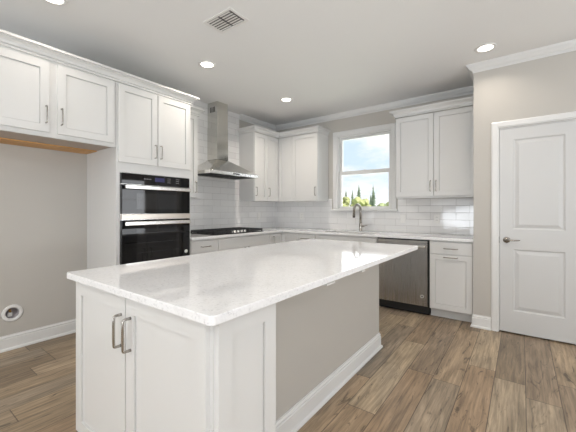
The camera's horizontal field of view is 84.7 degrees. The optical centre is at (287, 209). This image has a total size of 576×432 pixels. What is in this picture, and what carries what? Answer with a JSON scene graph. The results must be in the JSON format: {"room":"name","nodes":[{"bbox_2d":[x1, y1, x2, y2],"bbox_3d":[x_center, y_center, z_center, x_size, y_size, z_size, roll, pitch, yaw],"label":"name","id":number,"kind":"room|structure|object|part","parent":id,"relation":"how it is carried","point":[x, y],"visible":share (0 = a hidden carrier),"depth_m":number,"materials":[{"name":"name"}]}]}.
{"room":"kitchen","nodes":[
{"label":"kitchen","id":0,"kind":"room"},
{"bbox_2d":[0,120,274,336],"bbox_3d":[-2.968,-0.142,2.201,0.150,2.743,9.000,0,0,37],"label":"wall","id":1,"kind":"structure","parent":0,"point":[43,192],"depth_m":2.96,"materials":[{"name":"beige paint"}]},
{"bbox_2d":[1,304,22,321],"bbox_3d":[-2.456,0.912,2.805,0.066,0.148,0.148,0,0,37],"label":"water supply box","id":2,"kind":"object","parent":1,"relation":"attached to","point":[11,311],"visible":1,"depth_m":2.80,"materials":[{"name":"white plastic"}]},
{"bbox_2d":[0,319,75,352],"bbox_3d":[-3.826,1.163,0.896,0.026,0.131,5.882,0,0,37],"label":"baseboard","id":3,"kind":"structure","parent":1,"relation":"attached to","point":[28,337],"depth_m":2.92,"materials":[{"name":"white wood"}]},
{"bbox_2d":[0,45,115,153],"bbox_3d":[-2.096,-0.883,2.676,0.684,0.625,0.962,0,0,37],"label":"upper cabinet","id":4,"kind":"object","parent":1,"relation":"attached to","point":[45,104],"visible":1,"depth_m":2.53,"materials":[{"name":"white paint"}]},
{"bbox_3d":[-2.004,-0.880,2.302,0.019,0.550,0.433,0,0,37],"label":"door","id":5,"kind":"part","parent":4,"relation":"part of","materials":[{"name":"white paint"}]},
{"bbox_3d":[-2.260,-0.577,2.799,0.244,0.012,0.945,0,0,37],"label":"wood rail","id":6,"kind":"part","parent":4,"relation":"part of","materials":[{"name":"orange wood"}]},
{"bbox_3d":[-2.024,-0.581,2.625,0.338,0.004,0.945,0,0,37],"label":"underside panel","id":7,"kind":"part","parent":4,"relation":"part of","materials":[{"name":"beige laminate"}]},
{"bbox_3d":[-1.876,-0.577,2.514,0.028,0.012,0.962,0,0,37],"label":"rail","id":8,"kind":"part","parent":4,"relation":"part of","materials":[{"name":"white paint"}]},
{"bbox_3d":[-1.805,-0.743,2.524,0.036,0.139,0.012,0,0,37],"label":"handle","id":9,"kind":"part","parent":4,"relation":"part of","materials":[{"name":"silver metal"}]},
{"bbox_3d":[-1.713,-0.880,2.695,0.019,0.550,0.433,0,0,37],"label":"door","id":10,"kind":"part","parent":4,"relation":"part of","materials":[{"name":"white paint"}]},
{"bbox_2d":[0,29,205,116],"bbox_3d":[-1.488,-1.218,3.069,0.591,0.084,2.281,0,0,20],"label":"crown molding","id":11,"kind":"structure","parent":4,"relation":"on","point":[7,39],"depth_m":2.69,"materials":[{"name":"white paint"}]},
{"bbox_2d":[190,114,197,197],"bbox_3d":[-1.353,-0.672,3.941,0.371,1.047,0.327,0,0,37],"label":"upper cabinet","id":12,"kind":"object","parent":1,"relation":"attached to","point":[193,119],"visible":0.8,"depth_m":3.94,"materials":[{"name":"white paint"}]},
{"bbox_2d":[198,101,258,179],"bbox_3d":[-0.899,-0.989,4.436,0.492,1.049,0.905,0,0,37],"label":"range hood","id":13,"kind":"object","parent":1,"relation":"attached to","point":[217,165],"visible":0.91,"depth_m":4.44,"materials":[{"name":"silver metal"}]},
{"bbox_3d":[-0.901,-0.473,4.437,0.464,0.006,0.877,0,0,37],"label":"filter plate","id":14,"kind":"part","parent":13,"relation":"part of","materials":[{"name":"silver metal"}]},
{"bbox_2d":[190,100,275,232],"bbox_3d":[-0.910,-0.600,4.843,0.009,1.828,2.302,0,0,37],"label":"tile backsplash","id":15,"kind":"structure","parent":1,"relation":"attached to","point":[217,204],"depth_m":4.77,"materials":[{"name":"white tile"}]},
{"bbox_2d":[239,132,266,201],"bbox_3d":[-0.543,-0.666,5.034,0.371,1.059,0.300,0,0,37],"label":"upper cabinet","id":16,"kind":"object","parent":1,"relation":"attached to","point":[252,145],"visible":1,"depth_m":4.93,"materials":[{"name":"white paint"}]},
{"bbox_3d":[-0.429,-0.663,4.952,0.019,1.049,0.293,0,0,37],"label":"door","id":17,"kind":"part","parent":16,"relation":"part of","materials":[{"name":"white paint"}]},
{"bbox_2d":[237,125,330,137],"bbox_3d":[-0.056,-1.240,5.038,1.490,0.084,0.529,0,0,-1],"label":"crown molding","id":18,"kind":"structure","parent":16,"relation":"on","point":[252,128],"depth_m":4.97,"materials":[{"name":"white paint"}]},
{"bbox_2d":[253,135,296,201],"bbox_3d":[-0.169,-0.666,5.336,0.612,1.059,0.628,0,0,37],"label":"upper cabinet","id":19,"kind":"object","parent":1,"relation":"attached to","point":[279,151],"visible":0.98,"depth_m":5.21,"materials":[{"name":"white paint"}]},
{"bbox_3d":[-0.253,-0.663,5.189,0.019,1.049,0.286,0,0,37],"label":"door","id":20,"kind":"part","parent":19,"relation":"part of","materials":[{"name":"white paint"}]},
{"bbox_3d":[-0.041,-0.663,5.226,0.272,1.049,0.019,0,0,37],"label":"door","id":21,"kind":"part","parent":19,"relation":"part of","materials":[{"name":"white paint"}]},
{"bbox_2d":[239,39,575,130],"bbox_3d":[0.551,-1.474,0.526,7.500,0.079,10.500,0,0,37],"label":"trim","id":22,"kind":"structure","parent":1,"relation":"attached to","point":[567,46],"depth_m":4.04,"materials":[{"name":"white wood"}]},
{"bbox_2d":[0,0,575,125],"bbox_3d":[0.551,-1.564,0.526,7.900,0.100,10.900,0,0,37],"label":"ceiling","id":23,"kind":"structure","parent":0,"point":[329,57],"depth_m":2.82,"materials":[{"name":"paint"}]},
{"bbox_2d":[43,0,67,5],"bbox_3d":[-1.678,-1.510,2.253,0.176,0.008,0.176,0,0,37],"label":"recessed light","id":24,"kind":"object","parent":23,"relation":"in","point":[53,2],"visible":1,"depth_m":2.30,"materials":[{"name":"white plastic"}]},
{"bbox_2d":[198,60,215,68],"bbox_3d":[-0.842,-1.510,3.289,0.176,0.008,0.176,0,0,37],"label":"recessed light","id":25,"kind":"object","parent":23,"relation":"in","point":[204,64],"visible":1,"depth_m":3.28,"materials":[{"name":"white plastic"}]},
{"bbox_2d":[203,7,248,33],"bbox_3d":[-0.499,-1.510,2.531,0.320,0.008,0.206,0,0,37],"label":"ceiling vent","id":26,"kind":"object","parent":23,"relation":"in","point":[227,19],"visible":1,"depth_m":2.52,"materials":[{"name":"white plastic"}]},
{"bbox_2d":[280,97,292,101],"bbox_3d":[-0.022,-1.510,4.337,0.176,0.008,0.176,0,0,37],"label":"recessed light","id":27,"kind":"object","parent":23,"relation":"in","point":[285,99],"visible":1,"depth_m":4.33,"materials":[{"name":"white plastic"}]},
{"bbox_2d":[475,43,496,52],"bbox_3d":[1.847,-1.510,2.952,0.176,0.008,0.176,0,0,37],"label":"recessed light","id":28,"kind":"object","parent":23,"relation":"in","point":[487,47],"visible":1,"depth_m":2.94,"materials":[{"name":"white plastic"}]},
{"bbox_2d":[0,306,575,431],"bbox_3d":[0.551,1.279,0.526,7.900,0.100,10.900,0,0,37],"label":"floor","id":29,"kind":"structure","parent":0,"point":[430,373],"depth_m":2.22,"materials":[{"name":"brown wood"}]},
{"bbox_2d":[87,82,189,268],"bbox_3d":[-1.566,0.017,3.390,0.684,2.425,0.808,0,0,37],"label":"tall cabinet","id":30,"kind":"object","parent":29,"relation":"on","point":[153,130],"visible":0.56,"depth_m":3.11,"materials":[{"name":"white paint"}]},
{"bbox_3d":[-1.445,-0.802,3.056,0.019,0.721,0.384,0,0,37],"label":"door","id":31,"kind":"part","parent":30,"relation":"part of","materials":[{"name":"white paint"}]},
{"bbox_2d":[120,172,190,264],"bbox_3d":[-1.524,0.183,3.365,0.624,1.062,0.748,0,0,37],"label":"double oven","id":32,"kind":"object","parent":30,"relation":"in","point":[155,221],"visible":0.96,"depth_m":3.15,"materials":[{"name":"black metal"}]},
{"bbox_3d":[-1.322,-0.293,3.216,0.018,0.101,0.740,0,0,37],"label":"control panel","id":33,"kind":"part","parent":32,"relation":"part of","materials":[{"name":"black glass"}]},
{"bbox_3d":[-1.319,0.402,3.213,0.026,0.610,0.740,0,0,37],"label":"oven door","id":34,"kind":"part","parent":32,"relation":"part of","materials":[{"name":"black glass"}]},
{"bbox_3d":[-1.319,-0.100,3.213,0.026,0.278,0.740,0,0,37],"label":"oven door","id":35,"kind":"part","parent":32,"relation":"part of","materials":[{"name":"black glass"}]},
{"bbox_3d":[-1.291,0.130,3.192,0.044,0.038,0.712,0,0,37],"label":"handle","id":36,"kind":"part","parent":32,"relation":"part of","materials":[{"name":"silver metal"}]},
{"bbox_3d":[-1.291,-0.213,3.192,0.044,0.038,0.712,0,0,37],"label":"handle","id":37,"kind":"part","parent":32,"relation":"part of","materials":[{"name":"silver metal"}]},
{"bbox_3d":[-1.211,-0.802,3.371,0.019,0.721,0.386,0,0,37],"label":"door","id":38,"kind":"part","parent":30,"relation":"part of","materials":[{"name":"white paint"}]},
{"bbox_2d":[190,238,217,254],"bbox_3d":[-1.212,0.787,3.884,0.665,0.883,0.402,0,0,37],"label":"base cabinet","id":39,"kind":"object","parent":29,"relation":"on","point":[205,245],"visible":0.23,"depth_m":3.69,"materials":[{"name":"white paint"}]},
{"bbox_2d":[76,264,382,431],"bbox_3d":[-0.029,0.788,2.128,1.101,0.883,2.177,0,0,37],"label":"kitchen island","id":40,"kind":"object","parent":29,"relation":"on","point":[140,367],"visible":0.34,"depth_m":1.31,"materials":[{"name":"white paint"}]},
{"bbox_3d":[-0.862,0.732,1.448,0.497,0.748,0.019,0,0,37],"label":"door","id":41,"kind":"part","parent":40,"relation":"part of","materials":[{"name":"white paint"}]},
{"bbox_3d":[-0.702,0.498,1.294,0.013,0.140,0.036,0,0,37],"label":"handle","id":42,"kind":"part","parent":40,"relation":"part of","materials":[{"name":"silver metal"}]},
{"bbox_3d":[-0.640,0.498,1.249,0.013,0.140,0.036,0,0,37],"label":"handle","id":43,"kind":"part","parent":40,"relation":"part of","materials":[{"name":"silver metal"}]},
{"bbox_3d":[-0.455,0.732,1.145,0.500,0.748,0.019,0,0,37],"label":"door","id":44,"kind":"part","parent":40,"relation":"part of","materials":[{"name":"white paint"}]},
{"bbox_2d":[67,239,417,325],"bbox_3d":[0.011,0.330,2.184,1.121,0.031,2.300,0,0,37],"label":"island countertop","id":45,"kind":"structure","parent":40,"relation":"on","point":[212,288],"depth_m":1.51,"materials":[{"name":"white stone"}]},
{"bbox_3d":[-0.140,0.787,1.109,0.019,0.882,0.289,0,0,37],"label":"panel","id":46,"kind":"part","parent":40,"relation":"part of","materials":[{"name":"white paint"}]},
{"bbox_3d":[0.243,1.163,2.142,0.158,0.131,1.823,0,0,37],"label":"baseboard","id":47,"kind":"part","parent":40,"relation":"part of","materials":[{"name":"white wood"}]},
{"bbox_2d":[217,233,269,250],"bbox_3d":[-0.798,0.787,4.444,0.665,0.883,0.988,0,0,37],"label":"base cabinet","id":48,"kind":"object","parent":29,"relation":"on","point":[227,243],"visible":0.18,"depth_m":4.20,"materials":[{"name":"white paint"}]},
{"bbox_2d":[269,232,297,243],"bbox_3d":[-0.125,0.787,5.128,0.930,0.883,0.910,0,0,37],"label":"base cabinet","id":49,"kind":"object","parent":29,"relation":"on","point":[280,237],"visible":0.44,"depth_m":4.80,"materials":[{"name":"white paint"}]},
{"bbox_3d":[-0.189,0.739,4.783,0.019,0.749,0.272,0,0,37],"label":"door","id":50,"kind":"part","parent":49,"relation":"part of","materials":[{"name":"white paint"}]},
{"bbox_3d":[0.029,0.739,4.808,0.292,0.749,0.019,0,0,37],"label":"door","id":51,"kind":"part","parent":49,"relation":"part of","materials":[{"name":"white paint"}]},
{"bbox_2d":[190,227,472,241],"bbox_3d":[0.375,0.330,3.891,3.208,0.030,2.303,0,0,37],"label":"countertop","id":52,"kind":"structure","parent":49,"relation":"on","point":[403,235],"depth_m":4.06,"materials":[{"name":"white stone"}]},
{"bbox_2d":[190,227,261,234],"bbox_3d":[-0.832,0.292,4.391,0.525,0.046,0.913,0,0,37],"label":"gas cooktop","id":53,"kind":"object","parent":52,"relation":"in","point":[234,230],"visible":0.98,"depth_m":4.21,"materials":[{"name":"black glass"}]},
{"bbox_2d":[353,203,366,230],"bbox_3d":[1.035,0.112,4.632,0.224,0.406,0.127,0,0,-12],"label":"kitchen faucet","id":54,"kind":"object","parent":52,"relation":"on","point":[357,204],"visible":0.99,"depth_m":4.65,"materials":[{"name":"silver metal"}]},
{"bbox_2d":[298,233,315,239],"bbox_3d":[0.447,0.787,4.856,0.311,0.883,0.665,0,0,37],"label":"base cabinet","id":55,"kind":"object","parent":29,"relation":"on","point":[301,236],"visible":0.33,"depth_m":4.63,"materials":[{"name":"white paint"}]},
{"bbox_2d":[316,234,377,242],"bbox_3d":[0.935,0.787,4.495,0.902,0.883,0.665,0,0,37],"label":"base cabinet","id":56,"kind":"object","parent":29,"relation":"on","point":[318,236],"visible":0.02,"depth_m":4.23,"materials":[{"name":"white paint"}]},
{"bbox_2d":[377,237,430,314],"bbox_3d":[1.532,0.786,4.022,0.608,0.878,0.654,0,0,37],"label":"dishwasher","id":57,"kind":"object","parent":29,"relation":"on","point":[404,280],"visible":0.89,"depth_m":3.76,"materials":[{"name":"silver metal"}]},
{"bbox_3d":[1.411,1.177,3.857,0.598,0.096,0.025,0,0,37],"label":"toe panel","id":58,"kind":"part","parent":57,"relation":"part of","materials":[{"name":"black metal"}]},
{"bbox_2d":[430,240,472,321],"bbox_3d":[1.974,0.787,3.725,0.444,0.883,0.665,0,0,37],"label":"base cabinet","id":59,"kind":"object","parent":29,"relation":"on","point":[451,262],"visible":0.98,"depth_m":3.49,"materials":[{"name":"white paint"}]},
{"bbox_3d":[1.800,0.428,3.496,0.423,0.133,0.019,0,0,37],"label":"drawer","id":60,"kind":"part","parent":59,"relation":"part of","materials":[{"name":"white paint"}]},
{"bbox_2d":[276,94,472,208],"bbox_3d":[1.604,-0.142,4.507,4.750,2.743,0.150,0,0,37],"label":"wall","id":61,"kind":"structure","parent":0,"point":[381,117],"depth_m":4.86,"materials":[{"name":"beige paint"}]},
{"bbox_2d":[292,132,327,201],"bbox_3d":[0.348,-0.666,5.113,0.482,1.059,0.371,0,0,37],"label":"upper cabinet","id":62,"kind":"object","parent":61,"relation":"attached to","point":[309,151],"visible":1,"depth_m":4.99,"materials":[{"name":"white paint"}]},
{"bbox_2d":[330,129,397,210],"bbox_3d":[1.157,-0.569,4.803,1.050,1.172,0.204,0,0,37],"label":"window","id":63,"kind":"structure","parent":61,"relation":"in","point":[340,173],"depth_m":4.86,"materials":[{"name":"white plastic"}]},
{"bbox_3d":[1.113,0.005,4.743,1.050,0.024,0.054,0,0,37],"label":"sill","id":64,"kind":"part","parent":63,"relation":"part of","materials":[{"name":"white wood"}]},
{"bbox_3d":[1.165,-0.313,4.813,0.829,0.584,0.030,0,0,37],"label":"sash","id":65,"kind":"part","parent":63,"relation":"part of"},
{"bbox_3d":[1.183,-0.846,4.838,0.829,0.592,0.030,0,0,37],"label":"sash","id":66,"kind":"part","parent":63,"relation":"part of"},
{"bbox_2d":[333,123,395,208],"bbox_3d":[1.124,-0.620,4.758,1.006,1.225,0.018,0,0,37],"label":"trim","id":67,"kind":"structure","parent":61,"relation":"attached to","point":[392,126],"depth_m":4.62,"materials":[{"name":"white wood"}]},
{"bbox_2d":[276,198,472,234],"bbox_3d":[1.062,0.069,4.809,3.200,0.490,0.009,0,0,37],"label":"tile backsplash","id":68,"kind":"structure","parent":61,"relation":"attached to","point":[456,214],"depth_m":4.47,"materials":[{"name":"white tile"}]},
{"bbox_2d":[401,214,405,222],"bbox_3d":[1.603,0.124,4.396,0.072,0.116,0.009,0,0,37],"label":"light switch","id":69,"kind":"object","parent":68,"relation":"attached to","point":[403,216],"visible":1,"depth_m":4.39,"materials":[{"name":"white plastic"}]},
{"bbox_2d":[389,96,472,198],"bbox_3d":[1.836,-0.713,3.993,0.983,1.136,0.400,0,0,37],"label":"upper cabinet","id":70,"kind":"object","parent":61,"relation":"attached to","point":[434,151],"depth_m":3.84,"materials":[{"name":"white paint"}]},
{"bbox_3d":[1.603,-0.679,4.008,0.454,1.018,0.019,0,0,37],"label":"door","id":71,"kind":"part","parent":70,"relation":"part of","materials":[{"name":"white paint"}]},
{"bbox_3d":[1.802,-0.151,3.892,0.911,0.013,0.018,0,0,37],"label":"light rail","id":72,"kind":"part","parent":70,"relation":"part of","materials":[{"name":"white paint"}]},
{"bbox_3d":[1.970,-0.679,3.736,0.448,1.018,0.019,0,0,37],"label":"door","id":73,"kind":"part","parent":70,"relation":"part of","materials":[{"name":"white paint"}]},
{"bbox_2d":[473,51,575,316],"bbox_3d":[2.546,-0.142,2.956,1.390,2.743,0.120,0,0,37],"label":"wall","id":74,"kind":"structure","parent":0,"point":[547,85],"depth_m":3.21,"materials":[{"name":"beige paint"}]},
{"bbox_2d":[470,314,490,330],"bbox_3d":[2.028,1.163,3.317,0.180,0.131,0.136,0,0,37],"label":"baseboard","id":75,"kind":"structure","parent":74,"relation":"attached to","point":[478,321],"depth_m":3.27,"materials":[{"name":"white wood"}]},
{"bbox_2d":[491,111,575,331],"bbox_3d":[2.376,0.172,2.998,0.752,2.115,0.016,0,0,37],"label":"trim","id":76,"kind":"structure","parent":74,"relation":"attached to","point":[495,126],"depth_m":3.19,"materials":[{"name":"white wood"}]},
{"bbox_2d":[499,119,575,343],"bbox_3d":[2.400,0.205,3.030,0.631,2.047,0.174,0,0,37],"label":"door","id":77,"kind":"structure","parent":74,"relation":"in","point":[537,162],"depth_m":3.00,"materials":[{"name":"white paint"}]},
{"bbox_3d":[2.197,0.301,3.105,0.141,0.062,0.054,0,0,37],"label":"handle","id":78,"kind":"part","parent":77,"relation":"part of","materials":[{"name":"silver metal"}]},
{"bbox_3d":[2.416,0.205,3.052,0.631,2.047,0.118,0,0,37],"label":"frame","id":79,"kind":"part","parent":77,"relation":"part of","materials":[{"name":"white wood"}]},
{"label":"outside","id":80,"kind":"structure","parent":0,"visible":0},
{"bbox_3d":[45.096,1.779,134.094,200.000,0.100,259.840,0,0,37],"label":"ground","id":81,"kind":"structure","parent":80,"visible":0},
{"bbox_2d":[342,197,349,205],"bbox_3d":[10.682,-0.393,59.176,2.466,4.243,3.115,0,0,37],"label":"leafy tree","id":82,"kind":"object","parent":81,"relation":"on","point":[345,200],"visible":0.38,"depth_m":58.35,"materials":[{"name":"green plant"}]},
{"bbox_2d":[351,197,368,205],"bbox_3d":[11.480,-0.190,52.484,3.356,3.838,3.415,0,0,37],"label":"leafy tree","id":83,"kind":"object","parent":81,"relation":"on","point":[364,202],"visible":0.3,"depth_m":51.13,"materials":[{"name":"green plant"}]},
{"bbox_2d":[370,187,375,205],"bbox_3d":[14.677,-1.403,54.378,1.838,6.264,1.722,0,0,37],"label":"conifer tree","id":84,"kind":"object","parent":81,"relation":"on","point":[373,201],"visible":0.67,"depth_m":54.30,"materials":[{"name":"green plant"}]},
{"bbox_2d":[377,202,388,205],"bbox_3d":[17.267,0.104,54.789,3.681,3.249,4.332,0,0,37],"label":"leafy tree","id":85,"kind":"object","parent":81,"relation":"on","point":[387,203],"visible":0.07,"depth_m":54.15,"materials":[{"name":"green plant"}]}
]}

